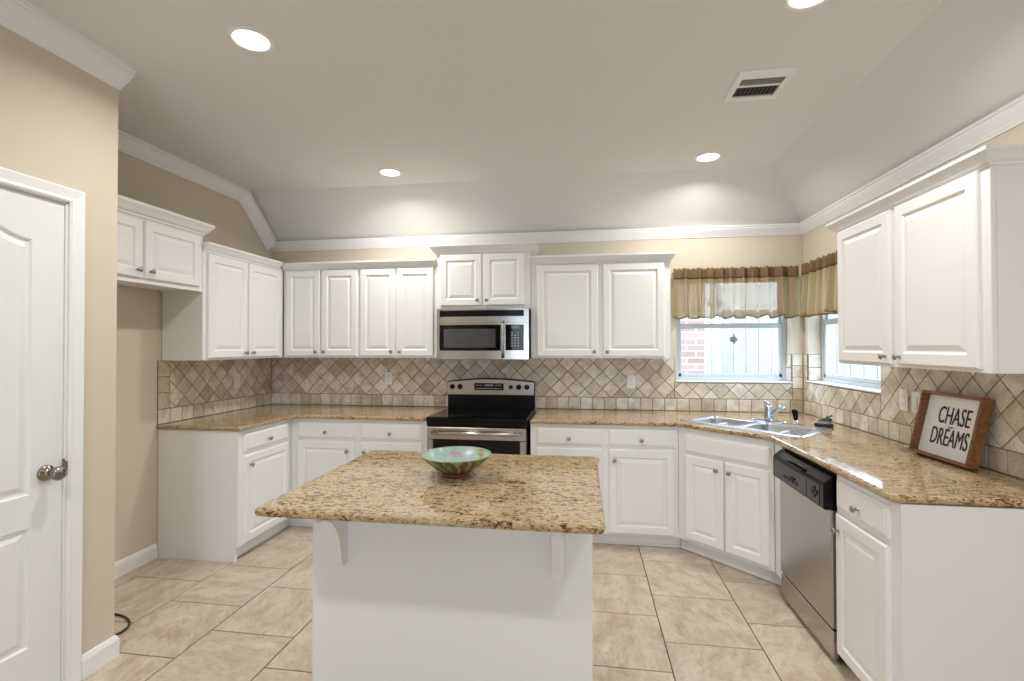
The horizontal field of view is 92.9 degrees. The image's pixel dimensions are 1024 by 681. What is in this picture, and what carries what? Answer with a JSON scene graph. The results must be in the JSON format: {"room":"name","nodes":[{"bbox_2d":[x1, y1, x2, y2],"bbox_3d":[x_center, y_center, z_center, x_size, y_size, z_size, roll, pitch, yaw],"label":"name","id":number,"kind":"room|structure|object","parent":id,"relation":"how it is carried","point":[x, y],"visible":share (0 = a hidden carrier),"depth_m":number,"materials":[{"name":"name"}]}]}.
{"room":"kitchen","nodes":[
{"label":"kitchen","id":0,"kind":"room"},
{"bbox_2d":[0,25,117,654],"bbox_3d":[-2.447,0.095,-1.148,0.110,2.920,7.020,0,-1,8],"label":"wall","id":1,"kind":"structure","parent":0,"point":[59,121],"depth_m":2.19,"materials":[{"name":"beige paint"}]},
{"bbox_2d":[0,186,66,680],"bbox_3d":[-1.956,0.441,1.714,0.118,2.070,0.746,0,-1,8],"label":"door","id":2,"kind":"structure","parent":1,"relation":"in","point":[33,468],"depth_m":1.96,"materials":[{"name":"white paint"}]},
{"bbox_2d":[0,167,85,680],"bbox_3d":[-2.017,0.414,1.721,0.127,2.148,0.884,0,-1,8],"label":"trim","id":3,"kind":"structure","parent":1,"relation":"attached to","point":[74,201],"depth_m":2.10,"materials":[{"name":"white paint"}]},
{"bbox_2d":[0,0,136,90],"bbox_3d":[-2.516,-1.302,-1.098,0.349,0.125,7.069,0,-1,8],"label":"trim","id":4,"kind":"structure","parent":1,"relation":"attached to","point":[23,18],"depth_m":2.06,"materials":[{"name":"white paint"}]},
{"bbox_2d":[115,151,271,561],"bbox_3d":[-3.013,0.085,0.062,0.100,2.970,9.250,0,-1,8],"label":"wall","id":5,"kind":"structure","parent":0,"point":[139,310],"depth_m":3.30,"materials":[{"name":"beige paint"}]},
{"bbox_2d":[115,543,157,578],"bbox_3d":[-2.534,1.452,2.901,0.014,0.100,0.958,0,-1,8],"label":"baseboard","id":6,"kind":"structure","parent":5,"relation":"attached to","point":[129,563],"depth_m":3.21,"materials":[{"name":"white paint"}]},
{"bbox_2d":[117,194,214,292],"bbox_3d":[-2.350,-0.578,2.937,0.371,0.469,1.046,0,-1,8],"label":"upper cabinet","id":7,"kind":"object","parent":5,"relation":"attached to","point":[160,249],"visible":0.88,"depth_m":3.02,"materials":[{"name":"white paint"}]},
{"bbox_2d":[118,129,276,249],"bbox_3d":[-2.419,-1.086,3.534,0.076,0.449,2.226,0,-1,8],"label":"trim","id":8,"kind":"structure","parent":5,"relation":"attached to","point":[128,144],"depth_m":3.71,"materials":[{"name":"white paint"}]},
{"bbox_2d":[157,358,270,424],"bbox_3d":[-2.378,0.371,4.003,0.008,0.444,1.239,0,-1,8],"label":"tile backsplash","id":9,"kind":"structure","parent":5,"relation":"attached to","point":[185,389],"depth_m":3.84,"materials":[{"name":"tile"}]},
{"bbox_2d":[234,374,239,387],"bbox_3d":[-2.346,0.346,4.154,0.009,0.116,0.070,0,-1,8],"label":"wall outlet","id":10,"kind":"object","parent":9,"relation":"attached to","point":[236,376],"visible":1,"depth_m":4.15,"materials":[{"name":"beige plastic"}]},
{"bbox_2d":[162,242,282,360],"bbox_3d":[-2.216,-0.268,3.853,0.368,0.826,0.912,0,-1,8],"label":"upper cabinet","id":11,"kind":"object","parent":5,"relation":"attached to","point":[237,313],"visible":0.98,"depth_m":3.59,"materials":[{"name":"white paint"}]},
{"bbox_2d":[81,525,859,680],"bbox_3d":[-0.624,1.513,-0.254,4.910,0.100,9.350,0,-1,8],"label":"floor","id":12,"kind":"structure","parent":0,"point":[660,613],"depth_m":2.59,"materials":[{"name":"beige tile"}]},
{"bbox_2d":[114,613,130,634],"bbox_3d":[-2.218,1.491,2.535,0.469,0.011,0.264,0,-1,8],"label":"cable","id":13,"kind":"object","parent":12,"relation":"on","point":[116,614],"visible":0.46,"depth_m":2.58,"materials":[{"name":"black rubber"}]},
{"bbox_2d":[157,419,295,561],"bbox_3d":[-2.048,1.069,3.951,0.662,0.888,1.236,0,-1,8],"label":"base cabinet","id":14,"kind":"object","parent":12,"relation":"on","point":[211,484],"visible":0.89,"depth_m":3.36,"materials":[{"name":"white paint"}]},
{"bbox_2d":[291,419,427,526],"bbox_3d":[-1.170,1.069,4.107,1.130,0.887,0.672,0,-1,8],"label":"base cabinet","id":15,"kind":"object","parent":12,"relation":"on","point":[319,446],"visible":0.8,"depth_m":3.83,"materials":[{"name":"white paint"}]},
{"bbox_2d":[156,404,447,430],"bbox_3d":[-1.517,0.607,3.874,1.745,0.030,1.254,0,-1,8],"label":"countertop","id":16,"kind":"structure","parent":15,"relation":"on","point":[249,418],"depth_m":3.87,"materials":[{"name":"stone"}]},
{"bbox_2d":[304,519,592,680],"bbox_3d":[-0.219,1.044,2.026,1.088,0.887,0.840,0,-1,8],"label":"kitchen island","id":17,"kind":"object","parent":12,"relation":"on","point":[392,602],"visible":0.79,"depth_m":1.83,"materials":[{"name":"white paint"}]},
{"bbox_2d":[255,450,605,534],"bbox_3d":[-0.229,0.583,2.017,1.174,0.030,0.943,0,-1,8],"label":"island countertop","id":18,"kind":"structure","parent":17,"relation":"on","point":[539,493],"depth_m":1.77,"materials":[{"name":"stone"}]},
{"bbox_2d":[420,446,491,478],"bbox_3d":[-0.236,0.523,2.058,0.300,0.091,0.300,0,-1,8],"label":"decorative bowl","id":19,"kind":"object","parent":18,"relation":"on","point":[453,462],"visible":1,"depth_m":2.10,"materials":[{"name":"ceramic"}]},
{"bbox_2d":[426,378,534,454],"bbox_3d":[-0.228,0.917,3.941,0.774,1.185,0.712,0,-1,8],"label":"range","id":20,"kind":"object","parent":12,"relation":"on","point":[494,415],"visible":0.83,"depth_m":3.73,"materials":[{"name":"black metal"}]},
{"bbox_2d":[426,407,534,422],"bbox_3d":[-0.227,0.598,3.950,0.774,0.028,0.607,0,-1,8],"label":"cooktop","id":21,"kind":"object","parent":20,"relation":"in","point":[450,414],"depth_m":3.78,"materials":[{"name":"black glass"}]},
{"bbox_2d":[531,424,680,547],"bbox_3d":[0.717,1.063,3.831,1.084,0.887,0.672,0,-1,8],"label":"base cabinet","id":22,"kind":"object","parent":12,"relation":"on","point":[638,465],"visible":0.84,"depth_m":3.51,"materials":[{"name":"white paint"}]},
{"bbox_2d":[530,409,1023,507],"bbox_3d":[1.131,0.592,2.963,2.159,0.030,2.290,0,-1,8],"label":"countertop","id":23,"kind":"structure","parent":22,"relation":"on","point":[885,467],"depth_m":2.33,"materials":[{"name":"stone"}]},
{"bbox_2d":[681,415,830,436],"bbox_3d":[1.647,0.665,3.348,0.436,0.180,0.840,0,-1,-37],"label":"sink","id":24,"kind":"object","parent":23,"relation":"in","point":[740,423],"visible":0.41,"depth_m":3.37,"materials":[{"name":"metal"}]},
{"bbox_2d":[751,400,786,423],"bbox_3d":[1.845,0.508,3.501,0.070,0.147,0.254,0,-1,-37],"label":"faucet","id":25,"kind":"object","parent":23,"relation":"on","point":[769,414],"visible":0.99,"depth_m":3.48,"materials":[{"name":"silver metal"}]},
{"bbox_2d":[791,409,799,424],"bbox_3d":[1.958,0.525,3.364,0.054,0.108,0.046,0,-1,-37],"label":"sprayer","id":26,"kind":"object","parent":23,"relation":"on","point":[794,411],"visible":1,"depth_m":3.35,"materials":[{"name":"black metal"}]},
{"bbox_2d":[814,415,833,427],"bbox_3d":[2.094,0.538,3.271,0.114,0.080,0.068,-1,-1,37],"label":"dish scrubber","id":27,"kind":"object","parent":23,"relation":"on","point":[824,422],"visible":1,"depth_m":3.25,"materials":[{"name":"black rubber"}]},
{"bbox_2d":[908,390,994,470],"bbox_3d":[2.052,0.407,2.289,0.114,0.317,0.382,0,-1,8],"label":"framed sign","id":28,"kind":"object","parent":23,"relation":"on","point":[951,428],"visible":1,"depth_m":2.27,"materials":[{"name":"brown wood"}]},
{"bbox_2d":[678,422,789,585],"bbox_3d":[1.588,1.056,3.356,0.600,0.887,0.719,0,-1,-37],"label":"base cabinet","id":29,"kind":"object","parent":12,"relation":"on","point":[727,481],"visible":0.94,"depth_m":3.15,"materials":[{"name":"white paint"}]},
{"bbox_2d":[775,443,784,577],"bbox_3d":[1.619,1.051,2.876,0.078,0.887,0.108,0,-1,8],"label":"filler panel","id":30,"kind":"object","parent":12,"relation":"on","point":[778,447],"visible":0.18,"depth_m":2.90,"materials":[{"name":"white paint"}]},
{"bbox_2d":[773,448,844,662],"bbox_3d":[1.782,1.055,2.486,0.642,0.869,0.596,0,-1,8],"label":"dishwasher","id":31,"kind":"object","parent":12,"relation":"on","point":[808,490],"visible":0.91,"depth_m":2.44,"materials":[{"name":"silver metal"}]},
{"bbox_2d":[830,474,1023,680],"bbox_3d":[1.730,1.040,1.945,0.672,0.888,0.452,0,-1,8],"label":"base cabinet","id":32,"kind":"object","parent":12,"relation":"on","point":[926,592],"visible":0.92,"depth_m":1.75,"materials":[{"name":"white paint"}]},
{"bbox_2d":[27,0,1023,240],"bbox_3d":[-0.617,-1.232,-0.214,4.930,0.490,9.370,0,-1,8],"label":"ceiling","id":33,"kind":"structure","parent":0,"point":[495,116],"depth_m":2.59,"materials":[{"name":"beige paint"}]},
{"bbox_2d":[226,25,274,52],"bbox_3d":[-1.152,-1.325,2.150,0.192,0.006,0.192,0,-1,8],"label":"recessed light","id":34,"kind":"object","parent":33,"relation":"in","point":[247,38],"visible":1,"depth_m":2.14,"materials":[{"name":"white paint"}]},
{"bbox_2d":[377,168,402,176],"bbox_3d":[-0.949,-1.307,3.793,0.192,0.006,0.192,0,-1,8],"label":"recessed light","id":35,"kind":"object","parent":33,"relation":"in","point":[389,172],"visible":1,"depth_m":3.78,"materials":[{"name":"white paint"}]},
{"bbox_2d":[694,152,722,161],"bbox_3d":[1.407,-1.314,3.493,0.192,0.006,0.192,0,-1,8],"label":"recessed light","id":36,"kind":"object","parent":33,"relation":"in","point":[708,156],"visible":1,"depth_m":3.48,"materials":[{"name":"white paint"}]},
{"bbox_2d":[722,67,799,101],"bbox_3d":[1.281,-1.323,2.531,0.276,0.010,0.300,0,-1,8],"label":"ceiling vent","id":37,"kind":"object","parent":33,"relation":"in","point":[763,84],"visible":1,"depth_m":2.51,"materials":[{"name":"white metal"}]},
{"bbox_2d":[782,0,827,10],"bbox_3d":[1.150,-1.332,1.873,0.192,0.006,0.192,0,-1,8],"label":"recessed light","id":38,"kind":"object","parent":33,"relation":"in","point":[792,5],"visible":1,"depth_m":1.93,"materials":[{"name":"white paint"}]},
{"bbox_2d":[271,235,803,511],"bbox_3d":[0.074,0.315,4.357,4.960,2.600,0.150,0,-1,8],"label":"wall","id":39,"kind":"structure","parent":0,"point":[777,250],"depth_m":4.09,"materials":[{"name":"beige paint"}]},
{"bbox_2d":[282,261,358,357],"bbox_3d":[-1.642,-0.263,4.357,0.700,0.826,0.350,0,-1,8],"label":"upper cabinet","id":40,"kind":"object","parent":39,"relation":"attached to","point":[321,299],"visible":0.97,"depth_m":4.21,"materials":[{"name":"white paint"}]},
{"bbox_2d":[357,258,436,357],"bbox_3d":[-0.954,-0.265,4.257,0.690,0.826,0.350,0,-1,8],"label":"upper cabinet","id":41,"kind":"object","parent":39,"relation":"attached to","point":[398,298],"visible":0.96,"depth_m":4.11,"materials":[{"name":"white paint"}]},
{"bbox_2d":[429,241,539,309],"bbox_3d":[-0.221,-0.526,4.142,0.889,0.533,0.371,0,-1,8],"label":"upper cabinet","id":42,"kind":"object","parent":39,"relation":"attached to","point":[495,275],"visible":0.91,"depth_m":3.99,"materials":[{"name":"white paint"}]},
{"bbox_2d":[437,308,531,358],"bbox_3d":[-0.217,-0.051,4.084,0.755,0.407,0.464,0,-1,8],"label":"microwave","id":43,"kind":"object","parent":42,"relation":"attached to","point":[505,333],"visible":1,"depth_m":3.90,"materials":[{"name":"silver metal"}]},
{"bbox_2d":[272,354,802,412],"bbox_3d":[0.037,0.356,4.280,4.686,0.474,0.008,0,-1,8],"label":"tile backsplash","id":44,"kind":"structure","parent":39,"relation":"attached to","point":[560,383],"depth_m":4.24,"materials":[{"name":"tile"}]},
{"bbox_2d":[385,372,391,384],"bbox_3d":[-1.129,0.345,4.442,0.070,0.116,0.009,0,-1,8],"label":"wall outlet","id":45,"kind":"object","parent":44,"relation":"attached to","point":[388,375],"visible":1,"depth_m":4.44,"materials":[{"name":"beige plastic"}]},
{"bbox_2d":[627,375,634,388],"bbox_3d":[1.011,0.351,4.128,0.070,0.116,0.009,0,-1,8],"label":"wall outlet","id":46,"kind":"object","parent":44,"relation":"attached to","point":[630,378],"visible":1,"depth_m":4.13,"materials":[{"name":"beige plastic"}]},
{"bbox_2d":[530,252,676,357],"bbox_3d":[0.737,-0.271,4.009,1.142,0.826,0.350,0,-1,8],"label":"upper cabinet","id":47,"kind":"object","parent":39,"relation":"attached to","point":[611,305],"visible":1,"depth_m":3.87,"materials":[{"name":"white paint"}]},
{"bbox_2d":[676,315,792,382],"bbox_3d":[1.838,-0.101,4.093,0.908,0.900,0.161,0,-1,8],"label":"window","id":48,"kind":"structure","parent":39,"relation":"in","point":[780,377],"depth_m":4.10,"materials":[{"name":"white plastic"}]},
{"bbox_2d":[729,334,737,343],"bbox_3d":[1.878,-0.012,4.124,0.068,0.085,0.016,0,-1,8],"label":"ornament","id":49,"kind":"object","parent":48,"relation":"attached to","point":[733,338],"visible":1,"depth_m":4.12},
{"bbox_2d":[672,265,798,318],"bbox_3d":[1.825,-0.392,3.987,0.980,0.430,0.146,0,-1,8],"label":"window valance","id":50,"kind":"object","parent":39,"relation":"attached to","point":[741,292],"visible":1,"depth_m":3.98,"materials":[{"name":"beige fabric"}]},
{"bbox_2d":[786,354,790,380],"bbox_3d":[2.278,0.223,4.007,0.006,0.221,0.092,0,-1,8],"label":"tile","id":51,"kind":"structure","parent":39,"relation":"attached to","point":[788,356],"depth_m":4.00,"materials":[{"name":"stone"}]},
{"bbox_2d":[270,95,1023,251],"bbox_3d":[-0.635,-0.949,-0.275,4.710,0.086,9.250,0,-1,8],"label":"trim","id":52,"kind":"structure","parent":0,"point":[1009,116],"depth_m":3.98,"materials":[{"name":"white paint"}]},
{"bbox_2d":[803,123,1023,479],"bbox_3d":[1.772,0.255,-0.642,0.150,2.600,9.250,0,-1,8],"label":"wall","id":53,"kind":"structure","parent":0,"point":[820,241],"depth_m":3.62,"materials":[{"name":"beige paint"}]},
{"bbox_2d":[808,354,820,379],"bbox_3d":[2.403,0.213,3.862,0.092,0.206,0.006,0,-1,8],"label":"tile","id":54,"kind":"structure","parent":53,"relation":"attached to","point":[814,360],"depth_m":3.86,"materials":[{"name":"stone"}]},
{"bbox_2d":[800,251,837,316],"bbox_3d":[2.236,-0.400,3.380,0.138,0.430,0.944,0,-1,8],"label":"window valance","id":55,"kind":"object","parent":53,"relation":"attached to","point":[819,296],"visible":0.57,"depth_m":3.55,"materials":[{"name":"beige fabric"}]},
{"bbox_2d":[806,314,880,393],"bbox_3d":[2.350,-0.118,3.389,0.161,0.884,0.973,0,-1,8],"label":"window","id":56,"kind":"structure","parent":53,"relation":"in","point":[849,382],"depth_m":3.67,"materials":[{"name":"white plastic"}]},
{"bbox_2d":[803,354,1023,478],"bbox_3d":[2.193,0.336,2.792,0.008,0.474,2.309,0,-1,8],"label":"tile backsplash","id":57,"kind":"structure","parent":53,"relation":"attached to","point":[881,414],"depth_m":2.56,"materials":[{"name":"tile"}]},
{"bbox_2d":[899,389,908,410],"bbox_3d":[2.169,0.330,2.695,0.009,0.116,0.070,0,-1,8],"label":"wall outlet","id":58,"kind":"object","parent":57,"relation":"attached to","point":[904,402],"visible":1,"depth_m":2.69,"materials":[{"name":"beige plastic"}]},
{"bbox_2d":[901,394,904,406],"bbox_3d":[2.167,0.330,2.696,0.002,0.068,0.032,0,-1,8],"label":"socket","id":59,"kind":"object","parent":58,"relation":"attached to","point":[902,395],"depth_m":2.70,"materials":[{"name":"beige plastic"}]},
{"bbox_2d":[911,391,920,413],"bbox_3d":[2.154,0.331,2.596,0.010,0.116,0.070,0,-1,8],"label":"switch plate","id":60,"kind":"object","parent":57,"relation":"attached to","point":[915,396],"visible":0.88,"depth_m":2.60,"materials":[{"name":"beige plastic"}]},
{"bbox_2d":[826,143,1023,373],"bbox_3d":[1.936,-0.282,2.276,0.342,0.815,1.158,0,-1,8],"label":"upper cabinet","id":61,"kind":"object","parent":53,"relation":"attached to","point":[931,269],"visible":1,"depth_m":1.98,"materials":[{"name":"white paint"}]},
{"bbox_3d":[-2.312,0.135,2.324,0.630,2.920,0.110,0,-1,8],"label":"wall","id":62,"kind":"structure","parent":0,"visible":0},
{"bbox_2d":[81,635,119,679],"bbox_3d":[-2.108,1.444,2.260,0.464,0.100,0.175,0,-1,8],"label":"baseboard","id":63,"kind":"structure","parent":62,"relation":"attached to","point":[100,655],"depth_m":2.22,"materials":[{"name":"white paint"}]},
{"label":"outside","id":64,"kind":"structure","parent":0,"visible":0},
{"bbox_3d":[4.307,1.883,8.656,18.000,0.150,9.580,0,-1,8],"label":"ground","id":65,"kind":"structure","parent":64,"visible":0},
{"bbox_2d":[680,317,704,372],"bbox_3d":[1.274,0.287,6.481,2.200,3.000,1.200,0,-1,8],"label":"brick wall","id":66,"kind":"structure","parent":65,"relation":"on","point":[692,340],"depth_m":5.75,"materials":[{"name":"brick"}]},
{"bbox_2d":[710,316,719,372],"bbox_3d":[2.416,0.268,5.788,0.140,2.980,0.140,0,-1,8],"label":"downspout","id":67,"kind":"object","parent":65,"relation":"on","point":[714,332],"visible":0.18,"depth_m":5.75,"materials":[{"name":"white plastic"}]},
{"bbox_2d":[720,314,880,388],"bbox_3d":[3.702,0.686,5.797,2.320,2.139,0.060,0,-1,8],"label":"wooden fence","id":68,"kind":"object","parent":65,"relation":"on","point":[755,350],"visible":0.05,"depth_m":5.88,"materials":[{"name":"white wood"}]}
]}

